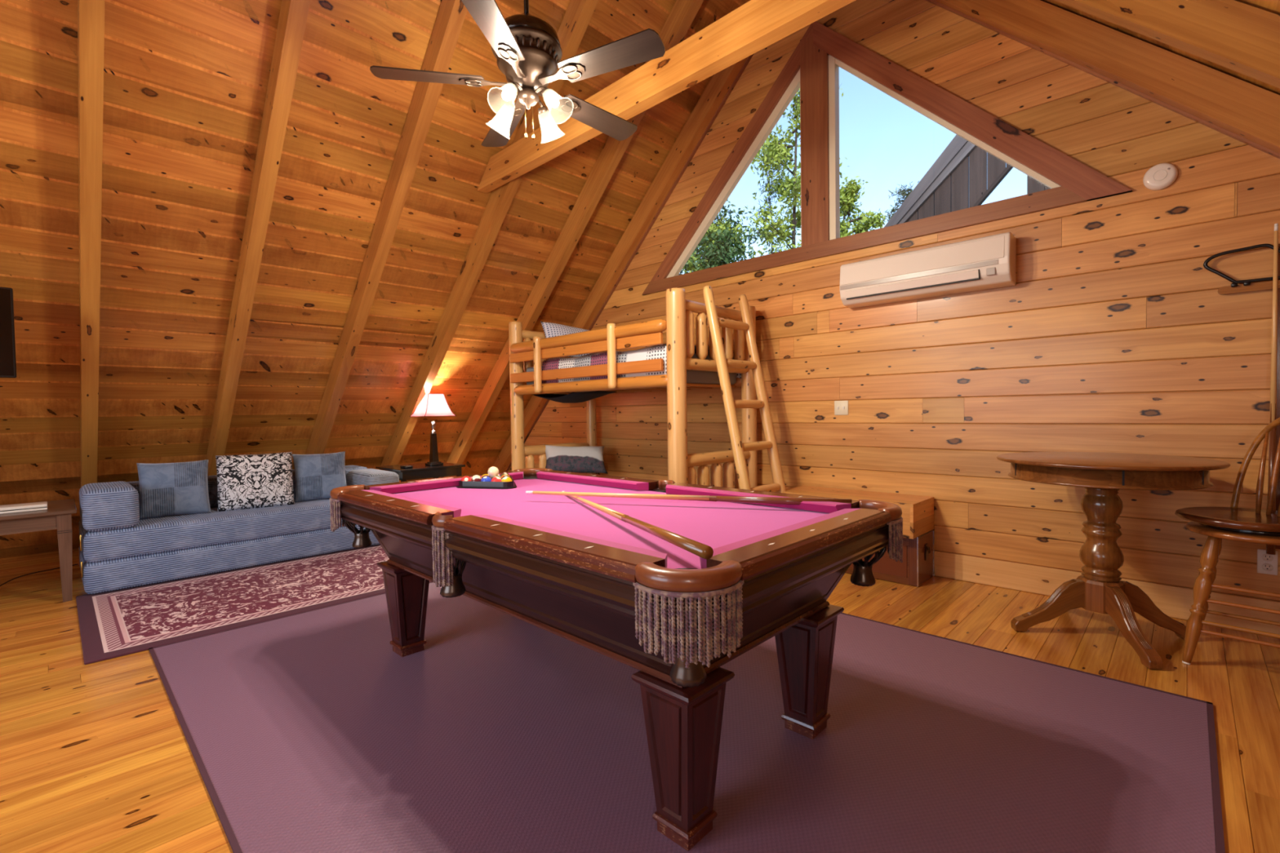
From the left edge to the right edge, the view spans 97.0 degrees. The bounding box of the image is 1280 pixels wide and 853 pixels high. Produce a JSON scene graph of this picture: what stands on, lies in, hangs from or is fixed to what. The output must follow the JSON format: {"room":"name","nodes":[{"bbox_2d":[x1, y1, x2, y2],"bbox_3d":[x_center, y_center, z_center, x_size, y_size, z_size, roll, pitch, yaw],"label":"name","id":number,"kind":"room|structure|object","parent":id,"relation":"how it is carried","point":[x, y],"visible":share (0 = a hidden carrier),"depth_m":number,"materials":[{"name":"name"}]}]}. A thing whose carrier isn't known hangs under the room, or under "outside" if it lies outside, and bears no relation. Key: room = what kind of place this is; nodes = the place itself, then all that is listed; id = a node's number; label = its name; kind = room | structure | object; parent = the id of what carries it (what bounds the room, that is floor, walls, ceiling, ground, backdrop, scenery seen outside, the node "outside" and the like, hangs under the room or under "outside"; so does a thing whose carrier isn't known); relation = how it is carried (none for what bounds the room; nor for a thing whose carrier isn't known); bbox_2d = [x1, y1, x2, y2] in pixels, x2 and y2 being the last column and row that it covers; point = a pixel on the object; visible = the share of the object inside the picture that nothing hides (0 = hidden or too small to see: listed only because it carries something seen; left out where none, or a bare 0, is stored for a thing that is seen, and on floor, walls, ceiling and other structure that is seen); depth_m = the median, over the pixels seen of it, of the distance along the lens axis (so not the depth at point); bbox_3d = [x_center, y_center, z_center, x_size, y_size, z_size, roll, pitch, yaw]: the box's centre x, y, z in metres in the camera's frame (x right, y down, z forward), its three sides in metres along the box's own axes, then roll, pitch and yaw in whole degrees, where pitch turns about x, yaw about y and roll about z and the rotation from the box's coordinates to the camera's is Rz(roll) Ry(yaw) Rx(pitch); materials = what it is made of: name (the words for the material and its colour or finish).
{"room":"attic game room","nodes":[
{"label":"attic game room","id":0,"kind":"room"},
{"bbox_2d":[0,0,1279,558],"bbox_3d":[-1.049,-1.423,2.029,11.008,5.370,7.342,1,2,44],"label":"ceiling","id":1,"kind":"structure","parent":0,"point":[222,233],"depth_m":4.13,"materials":[{"name":"brown wood"}]},
{"bbox_2d":[0,286,16,377],"bbox_3d":[-4.203,-0.539,3.133,0.434,0.530,1.015,1,2,44],"label":"television","id":2,"kind":"object","parent":1,"relation":"attached to","point":[7,341],"visible":1,"depth_m":3.33,"materials":[{"name":"black plastic"}]},
{"bbox_2d":[369,0,665,146],"bbox_3d":[-0.548,-2.526,2.592,1.283,2.468,1.227,-2,2,-28],"label":"ceiling fan","id":3,"kind":"object","parent":1,"relation":"hanging from","point":[526,49],"visible":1,"depth_m":2.47,"materials":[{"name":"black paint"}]},
{"bbox_2d":[477,0,856,193],"bbox_3d":[0.187,-2.062,3.302,4.230,0.209,0.090,1,2,44],"label":"beam","id":4,"kind":"structure","parent":1,"relation":"attached to","point":[755,25],"depth_m":3.24,"materials":[{"name":"orange wood"}]},
{"bbox_2d":[0,548,1279,852],"bbox_3d":[-1.003,1.221,2.105,11.050,0.120,7.362,1,2,44],"label":"floor","id":5,"kind":"structure","parent":0,"point":[97,757],"depth_m":2.34,"materials":[{"name":"brown wood"}]},
{"bbox_2d":[0,498,76,602],"bbox_3d":[-4.349,0.866,3.675,0.750,0.605,0.990,1,2,44],"label":"end table","id":6,"kind":"object","parent":5,"relation":"on","point":[57,515],"visible":1,"depth_m":3.72,"materials":[{"name":"brown wood"}]},
{"bbox_2d":[0,501,47,514],"bbox_3d":[-4.088,0.537,3.755,0.190,0.038,0.225,1,2,44],"label":"book","id":7,"kind":"object","parent":6,"relation":"on","point":[26,507],"visible":1,"depth_m":3.71,"materials":[{"name":"white paper"}]},
{"bbox_2d":[0,563,78,586],"bbox_3d":[-4.534,1.124,3.888,0.162,0.082,1.094,0,2,14],"label":"power cord","id":8,"kind":"object","parent":5,"relation":"on","point":[77,563],"visible":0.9,"depth_m":4.20,"materials":[{"name":"black paint"}]},
{"bbox_2d":[78,465,399,594],"bbox_3d":[-3.354,0.751,4.913,1.060,0.714,2.162,1,2,44],"label":"sofa","id":9,"kind":"object","parent":5,"relation":"on","point":[118,550],"visible":0.66,"depth_m":4.23,"materials":[{"name":"blue fabric"}]},
{"bbox_2d":[136,459,211,519],"bbox_3d":[-3.653,0.488,4.450,0.440,0.427,0.188,-2,2,-40],"label":"throw pillow","id":10,"kind":"object","parent":9,"relation":"on","point":[166,489],"visible":0.99,"depth_m":4.39,"materials":[{"name":"fabric"}]},
{"bbox_2d":[215,452,294,511],"bbox_3d":[-3.249,0.461,4.797,0.543,0.461,0.192,-2,2,-39],"label":"throw pillow","id":11,"kind":"object","parent":9,"relation":"on","point":[244,482],"visible":1,"depth_m":4.74,"materials":[{"name":"multicoloured fabric"}]},
{"bbox_2d":[292,451,346,502],"bbox_3d":[-2.923,0.456,5.191,0.430,0.432,0.181,-2,2,-38],"label":"throw pillow","id":12,"kind":"object","parent":9,"relation":"on","point":[316,475],"visible":0.91,"depth_m":5.12,"materials":[{"name":"fabric"}]},
{"bbox_2d":[75,544,431,664],"bbox_3d":[-2.507,1.125,4.083,1.516,0.012,2.180,1,2,44],"label":"floral rug","id":13,"kind":"object","parent":5,"relation":"on","point":[114,624],"visible":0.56,"depth_m":3.70,"materials":[{"name":"fabric"}]},
{"bbox_2d":[375,462,465,481],"bbox_3d":[-2.307,0.745,5.982,0.620,0.667,0.690,1,2,44],"label":"side table","id":14,"kind":"object","parent":5,"relation":"on","point":[420,470],"visible":0.55,"depth_m":5.79,"materials":[{"name":"black paint"}]},
{"bbox_2d":[400,465,413,468],"bbox_3d":[-2.353,0.407,5.714,0.120,0.022,0.080,1,2,44],"label":"remote control","id":15,"kind":"object","parent":14,"relation":"on","point":[402,466],"visible":1,"depth_m":5.68,"materials":[{"name":"black plastic"}]},
{"bbox_2d":[409,393,456,466],"bbox_3d":[-2.187,0.030,5.998,0.351,0.754,0.351,1,2,44],"label":"table lamp","id":16,"kind":"object","parent":14,"relation":"on","point":[432,404],"visible":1,"depth_m":5.94,"materials":[{"name":"black paint"}]},
{"bbox_2d":[430,421,436,433],"bbox_3d":[-2.187,0.011,5.997,0.064,0.130,0.064,1,2,44],"label":"socket","id":17,"kind":"object","parent":16,"relation":"attached to","point":[433,424],"depth_m":5.98,"materials":[{"name":"silver metal"}]},
{"bbox_2d":[508,288,757,488],"bbox_3d":[-0.172,0.010,5.274,2.248,2.109,1.191,1,2,44],"label":"bunk bed","id":18,"kind":"object","parent":5,"relation":"on","point":[678,325],"visible":0.63,"depth_m":4.64,"materials":[{"name":"brown wood"}]},
{"bbox_2d":[531,391,616,403],"bbox_3d":[-0.657,-0.281,5.528,0.774,0.102,0.454,1,2,44],"label":"cloth","id":19,"kind":"object","parent":18,"relation":"hanging from","point":[575,397],"visible":0.94,"depth_m":5.39,"materials":[{"name":"black fabric"}]},
{"bbox_2d":[526,353,736,384],"bbox_3d":[-0.148,-0.478,5.296,1.940,0.235,0.865,1,2,44],"label":"mattress","id":20,"kind":"object","parent":18,"relation":"on","point":[704,377],"visible":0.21,"depth_m":4.63,"materials":[{"name":"grey"}]},
{"bbox_2d":[542,343,741,383],"bbox_3d":[-0.019,-0.510,5.142,1.604,0.321,0.968,1,2,44],"label":"quilt","id":21,"kind":"object","parent":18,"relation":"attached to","point":[655,352],"visible":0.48,"depth_m":4.77,"materials":[{"name":"fabric"}]},
{"bbox_2d":[540,321,589,357],"bbox_3d":[-0.698,-0.871,5.816,0.652,0.408,0.270,-2,2,-33],"label":"bed pillow","id":22,"kind":"object","parent":21,"relation":"on","point":[551,330],"visible":0.23,"depth_m":5.72,"materials":[{"name":"white fabric"}]},
{"bbox_2d":[149,582,1225,852],"bbox_3d":[-0.137,1.129,2.597,3.950,0.010,2.857,1,2,44],"label":"area rug","id":23,"kind":"object","parent":5,"relation":"on","point":[307,731],"visible":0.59,"depth_m":2.01,"materials":[{"name":"purple carpet"}]},
{"bbox_2d":[329,467,902,851],"bbox_3d":[-0.277,0.713,2.478,2.368,0.836,1.303,1,2,44],"label":"pool table","id":24,"kind":"object","parent":23,"relation":"on","point":[568,568],"visible":0.93,"depth_m":1.81,"materials":[{"name":"brown wood"}]},
{"bbox_2d":[351,529,372,548],"bbox_3d":[-1.389,0.561,2.831,0.088,0.078,0.090,1,2,44],"label":"cup","id":25,"kind":"object","parent":24,"relation":"on","point":[362,539],"depth_m":2.80,"materials":[{"name":"brown leather"}]},
{"bbox_2d":[361,489,461,517],"bbox_3d":[-1.016,0.333,2.469,0.933,0.040,0.052,1,2,44],"label":"cushion","id":26,"kind":"object","parent":24,"relation":"on","point":[455,512],"depth_m":2.35,"materials":[{"name":"fabric"}]},
{"bbox_2d":[369,471,523,493],"bbox_3d":[-1.031,0.315,3.190,0.052,0.040,0.925,1,2,44],"label":"cushion","id":27,"kind":"object","parent":24,"relation":"on","point":[417,486],"depth_m":3.04,"materials":[{"name":"fabric"}]},
{"bbox_2d":[440,570,466,597],"bbox_3d":[-0.680,0.571,2.058,0.088,0.078,0.090,1,2,44],"label":"cup","id":28,"kind":"object","parent":24,"relation":"on","point":[452,586],"depth_m":2.02,"materials":[{"name":"brown leather"}]},
{"bbox_2d":[460,475,471,481],"bbox_3d":[-0.967,0.306,3.156,0.061,0.061,0.060,-1,2,-13],"label":"ball","id":29,"kind":"object","parent":24,"relation":"on","point":[465,477],"visible":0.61,"depth_m":3.14,"materials":[{"name":"red plastic"}]},
{"bbox_2d":[471,475,481,481],"bbox_3d":[-0.907,0.306,3.141,0.060,0.061,0.061,-1,2,-20],"label":"ball","id":30,"kind":"object","parent":24,"relation":"on","point":[476,478],"visible":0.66,"depth_m":3.12,"materials":[{"name":"white plastic"}]},
{"bbox_2d":[480,475,491,481],"bbox_3d":[-0.848,0.305,3.126,0.060,0.061,0.061,0,2,27],"label":"ball","id":31,"kind":"object","parent":24,"relation":"on","point":[486,478],"visible":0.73,"depth_m":3.11,"materials":[{"name":"blue plastic"}]},
{"bbox_2d":[456,475,516,488],"bbox_3d":[-0.805,0.316,3.171,0.322,0.037,0.356,1,2,44],"label":"ball rack","id":32,"kind":"object","parent":24,"relation":"on","point":[462,484],"visible":0.8,"depth_m":3.08,"materials":[{"name":"black plastic"}]},
{"bbox_2d":[490,476,502,481],"bbox_3d":[-0.788,0.305,3.111,0.061,0.061,0.061,-2,2,-35],"label":"ball","id":33,"kind":"object","parent":24,"relation":"on","point":[495,478],"visible":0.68,"depth_m":3.09,"materials":[{"name":"red plastic"}]},
{"bbox_2d":[501,476,511,481],"bbox_3d":[-0.728,0.304,3.096,0.061,0.061,0.060,-2,2,-34],"label":"ball","id":34,"kind":"object","parent":24,"relation":"on","point":[505,478],"visible":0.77,"depth_m":3.08,"materials":[{"name":"yellow plastic"}]},
{"bbox_2d":[473,515,667,567],"bbox_3d":[-0.256,0.341,1.734,0.933,0.040,0.052,1,2,44],"label":"cushion","id":35,"kind":"object","parent":24,"relation":"on","point":[663,557],"depth_m":1.63,"materials":[{"name":"fabric"}]},
{"bbox_2d":[536,471,648,490],"bbox_3d":[-0.309,0.303,3.200,0.933,0.040,0.052,1,2,44],"label":"cushion","id":36,"kind":"object","parent":24,"relation":"on","point":[568,478],"depth_m":3.13,"materials":[{"name":"fabric"}]},
{"bbox_2d":[562,490,713,559],"bbox_3d":[-0.106,0.311,2.100,0.033,0.076,1.561,-1,2,-20],"label":"stick","id":37,"kind":"object","parent":24,"relation":"on","point":[702,550],"visible":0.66,"depth_m":1.60,"materials":[{"name":"brown wood"}]},
{"bbox_2d":[669,643,706,687],"bbox_3d":[0.117,0.577,1.376,0.088,0.078,0.090,1,2,44],"label":"cup","id":38,"kind":"object","parent":24,"relation":"on","point":[680,675],"depth_m":1.35,"materials":[{"name":"brown leather"}]},
{"bbox_2d":[525,490,852,505],"bbox_3d":[0.150,0.303,2.410,1.408,0.033,0.033,0,2,17],"label":"stick","id":39,"kind":"object","parent":24,"relation":"on","point":[778,500],"visible":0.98,"depth_m":2.36,"materials":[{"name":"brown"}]},
{"bbox_2d":[665,484,851,513],"bbox_3d":[0.451,0.311,2.465,0.933,0.040,0.052,1,2,44],"label":"cushion","id":40,"kind":"object","parent":24,"relation":"on","point":[808,507],"depth_m":2.39,"materials":[{"name":"fabric"}]},
{"bbox_2d":[699,508,859,568],"bbox_3d":[0.466,0.330,1.744,0.052,0.040,0.925,1,2,44],"label":"cushion","id":41,"kind":"object","parent":24,"relation":"on","point":[722,550],"depth_m":1.64,"materials":[{"name":"fabric"}]},
{"bbox_2d":[849,560,875,586],"bbox_3d":[0.831,0.547,2.115,0.088,0.078,0.090,1,2,44],"label":"cup","id":42,"kind":"object","parent":24,"relation":"on","point":[862,575],"depth_m":2.09,"materials":[{"name":"brown leather"}]},
{"bbox_3d":[-0.805,0.303,3.170,0.061,0.061,0.061,-22,-23,18],"label":"ball","id":43,"kind":"object","parent":24,"relation":"on","visible":0},
{"bbox_2d":[487,466,498,477],"bbox_3d":[-0.815,0.253,3.151,0.062,0.062,0.062,1,2,44],"label":"cue ball","id":44,"kind":"object","parent":43,"relation":"on","point":[492,472],"visible":0.95,"depth_m":3.13,"materials":[{"name":"beige plastic"}]},
{"bbox_2d":[702,285,786,493],"bbox_3d":[0.852,0.007,4.317,0.521,2.146,0.555,1,2,44],"label":"ladder","id":45,"kind":"object","parent":5,"relation":"on","point":[723,364],"visible":0.81,"depth_m":4.28,"materials":[{"name":"brown wood"}]},
{"bbox_2d":[845,528,934,586],"bbox_3d":[1.635,0.896,4.230,0.986,0.334,0.340,1,2,44],"label":"trunk","id":46,"kind":"object","parent":5,"relation":"on","point":[917,566],"visible":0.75,"depth_m":3.88,"materials":[{"name":"red wood"}]},
{"bbox_2d":[782,485,933,538],"bbox_3d":[1.577,0.615,4.222,1.010,0.228,0.425,1,2,44],"label":"box","id":47,"kind":"object","parent":46,"relation":"on","point":[917,511],"visible":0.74,"depth_m":3.96,"materials":[{"name":"orange wood"}]},
{"bbox_2d":[996,451,1230,669],"bbox_3d":[2.398,0.624,2.946,0.924,0.921,0.924,1,2,44],"label":"pedestal table","id":48,"kind":"object","parent":5,"relation":"on","point":[1100,588],"visible":0.99,"depth_m":2.87,"materials":[{"name":"brown wood"}]},
{"bbox_2d":[1174,417,1279,665],"bbox_3d":[2.805,0.515,2.587,0.530,1.158,0.530,1,2,44],"label":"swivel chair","id":49,"kind":"object","parent":5,"relation":"on","point":[1257,525],"visible":1,"depth_m":2.59,"materials":[{"name":"brown wood"}]},
{"bbox_2d":[508,0,1279,634],"bbox_3d":[1.480,-1.468,4.647,10.768,5.249,0.162,1,2,44],"label":"wall","id":50,"kind":"structure","parent":0,"point":[1113,334],"depth_m":3.63,"materials":[{"name":"brown wood"}]},
{"bbox_2d":[505,53,753,471],"bbox_3d":[-0.399,-1.429,6.347,5.066,4.939,0.030,1,2,44],"label":"trim","id":51,"kind":"structure","parent":50,"relation":"attached to","point":[748,59],"depth_m":5.68,"materials":[{"name":"brown wood"}]},
{"bbox_2d":[834,400,848,415],"bbox_3d":[1.592,-0.147,4.486,0.113,0.114,0.014,1,2,44],"label":"light switch","id":52,"kind":"object","parent":50,"relation":"attached to","point":[841,407],"visible":1,"depth_m":4.49,"materials":[{"name":"beige plastic"}]},
{"bbox_2d":[642,21,1132,295],"bbox_3d":[1.443,-2.307,4.599,3.876,1.889,0.134,1,2,44],"label":"window","id":53,"kind":"structure","parent":50,"relation":"in","point":[818,57],"depth_m":4.47,"materials":[{"name":"brown wood"}]},
{"bbox_2d":[839,231,1016,308],"bbox_3d":[1.960,-1.065,3.957,1.095,0.314,0.204,1,2,44],"label":"air conditioner","id":54,"kind":"object","parent":50,"relation":"attached to","point":[988,262],"visible":1,"depth_m":3.83,"materials":[{"name":"beige plastic"}]},
{"bbox_2d":[924,0,1279,159],"bbox_3d":[3.244,-1.392,2.827,5.066,4.939,0.030,1,2,44],"label":"trim","id":55,"kind":"structure","parent":50,"relation":"attached to","point":[1209,125],"depth_m":3.26,"materials":[{"name":"brown wood"}]},
{"bbox_2d":[1142,163,1177,191],"bbox_3d":[2.897,-1.394,3.155,0.144,0.144,0.040,1,2,44],"label":"smoke detector","id":56,"kind":"object","parent":50,"relation":"attached to","point":[1160,176],"visible":1,"depth_m":3.14,"materials":[{"name":"beige plastic"}]},
{"bbox_2d":[1217,244,1279,549],"bbox_3d":[3.308,-0.147,2.803,0.640,1.550,0.050,1,2,44],"label":"cue rack","id":57,"kind":"object","parent":50,"relation":"attached to","point":[1246,286],"visible":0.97,"depth_m":2.88,"materials":[{"name":"brown wood"}]},
{"bbox_2d":[1203,244,1279,284],"bbox_3d":[3.133,-0.835,2.923,0.325,0.190,0.017,1,2,44],"label":"rack","id":58,"kind":"object","parent":57,"relation":"hanging from","point":[1206,266],"visible":0.97,"depth_m":2.95,"materials":[{"name":"black plastic"}]},
{"bbox_2d":[1266,223,1278,555],"bbox_3d":[3.194,-0.182,2.859,0.032,1.660,0.033,-1,1,-1],"label":"stick","id":59,"kind":"object","parent":57,"relation":"in","point":[1270,548],"visible":0.8,"depth_m":2.85,"materials":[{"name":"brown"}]},
{"bbox_2d":[1257,549,1278,575],"bbox_3d":[3.242,0.701,2.928,0.072,0.125,0.009,1,2,44],"label":"wall outlet","id":60,"kind":"object","parent":50,"relation":"attached to","point":[1266,563],"visible":0.96,"depth_m":2.93,"materials":[{"name":"beige plastic"}]},
{"bbox_2d":[1262,553,1273,561],"bbox_3d":[3.240,0.676,2.925,0.040,0.039,0.002,1,2,44],"label":"socket","id":61,"kind":"object","parent":60,"relation":"attached to","point":[1265,557],"depth_m":2.92,"materials":[{"name":"beige plastic"}]},
{"bbox_2d":[1262,563,1273,571],"bbox_3d":[3.240,0.726,2.927,0.040,0.039,0.002,1,2,44],"label":"socket","id":62,"kind":"object","parent":60,"relation":"attached to","point":[1265,566],"depth_m":2.93,"materials":[{"name":"beige plastic"}]},
{"label":"outside","id":63,"kind":"structure","parent":0,"visible":0},
{"bbox_3d":[18.925,3.136,34.011,100.000,0.200,65.000,1,2,44],"label":"ground","id":64,"kind":"structure","parent":63,"visible":0},
{"bbox_2d":[682,210,746,272],"bbox_3d":[1.861,-1.037,15.554,2.781,9.615,3.457,0,2,21],"label":"tree","id":65,"kind":"object","parent":64,"relation":"on","point":[713,226],"visible":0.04,"depth_m":14.90,"materials":[{"name":"green plant"}]},
{"bbox_2d":[678,199,764,275],"bbox_3d":[1.658,-1.576,16.295,4.224,10.660,3.971,0,2,31],"label":"tree","id":66,"kind":"object","parent":64,"relation":"on","point":[723,207],"visible":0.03,"depth_m":15.88,"materials":[{"name":"green plant"}]},
{"bbox_2d":[684,218,760,273],"bbox_3d":[2.234,-0.555,13.868,3.057,8.722,3.203,-1,2,-20],"label":"tree","id":67,"kind":"object","parent":64,"relation":"on","point":[721,255],"visible":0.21,"depth_m":13.48,"materials":[{"name":"green plant"}]},
{"bbox_2d":[747,163,788,253],"bbox_3d":[3.696,-2.052,16.497,2.281,11.535,1.721,-1,1,-3],"label":"tree","id":68,"kind":"object","parent":64,"relation":"on","point":[768,199],"visible":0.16,"depth_m":16.30,"materials":[{"name":"green plant"}]},
{"bbox_2d":[735,84,848,257],"bbox_3d":[4.391,-3.214,15.346,3.474,13.896,3.575,-1,2,12],"label":"tree","id":69,"kind":"object","parent":64,"relation":"on","point":[776,151],"visible":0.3,"depth_m":14.97,"materials":[{"name":"green plant"}]},
{"bbox_2d":[840,176,886,237],"bbox_3d":[5.251,-1.232,14.402,1.899,9.964,1.839,-1,2,8],"label":"tree","id":70,"kind":"object","parent":64,"relation":"on","point":[849,194],"visible":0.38,"depth_m":13.94,"materials":[{"name":"green plant"}]},
{"bbox_2d":[880,181,919,222],"bbox_3d":[6.525,-1.193,14.425,1.690,9.844,1.663,1,2,44],"label":"tree","id":71,"kind":"object","parent":64,"relation":"on","point":[908,190],"visible":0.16,"depth_m":14.28,"materials":[{"name":"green plant"}]},
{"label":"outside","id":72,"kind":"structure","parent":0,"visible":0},
{"bbox_2d":[884,134,1050,227],"bbox_3d":[2.746,-1.793,5.406,2.981,3.622,0.490,1,2,44],"label":"gable","id":73,"kind":"object","parent":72,"point":[964,175],"visible":0.1,"depth_m":5.39,"materials":[{"name":"grey wood"}]},
{"bbox_3d":[-0.131,0.636,5.325,1.940,0.185,0.865,1,2,44],"label":"mattress","id":74,"kind":"object","parent":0,"visible":0},
{"bbox_2d":[542,444,608,473],"bbox_3d":[-0.673,0.337,5.891,0.671,0.310,0.246,-1,2,-14],"label":"bed pillow","id":75,"kind":"object","parent":74,"relation":"on","point":[567,459],"visible":0.96,"depth_m":5.83,"materials":[{"name":"grey fabric"}]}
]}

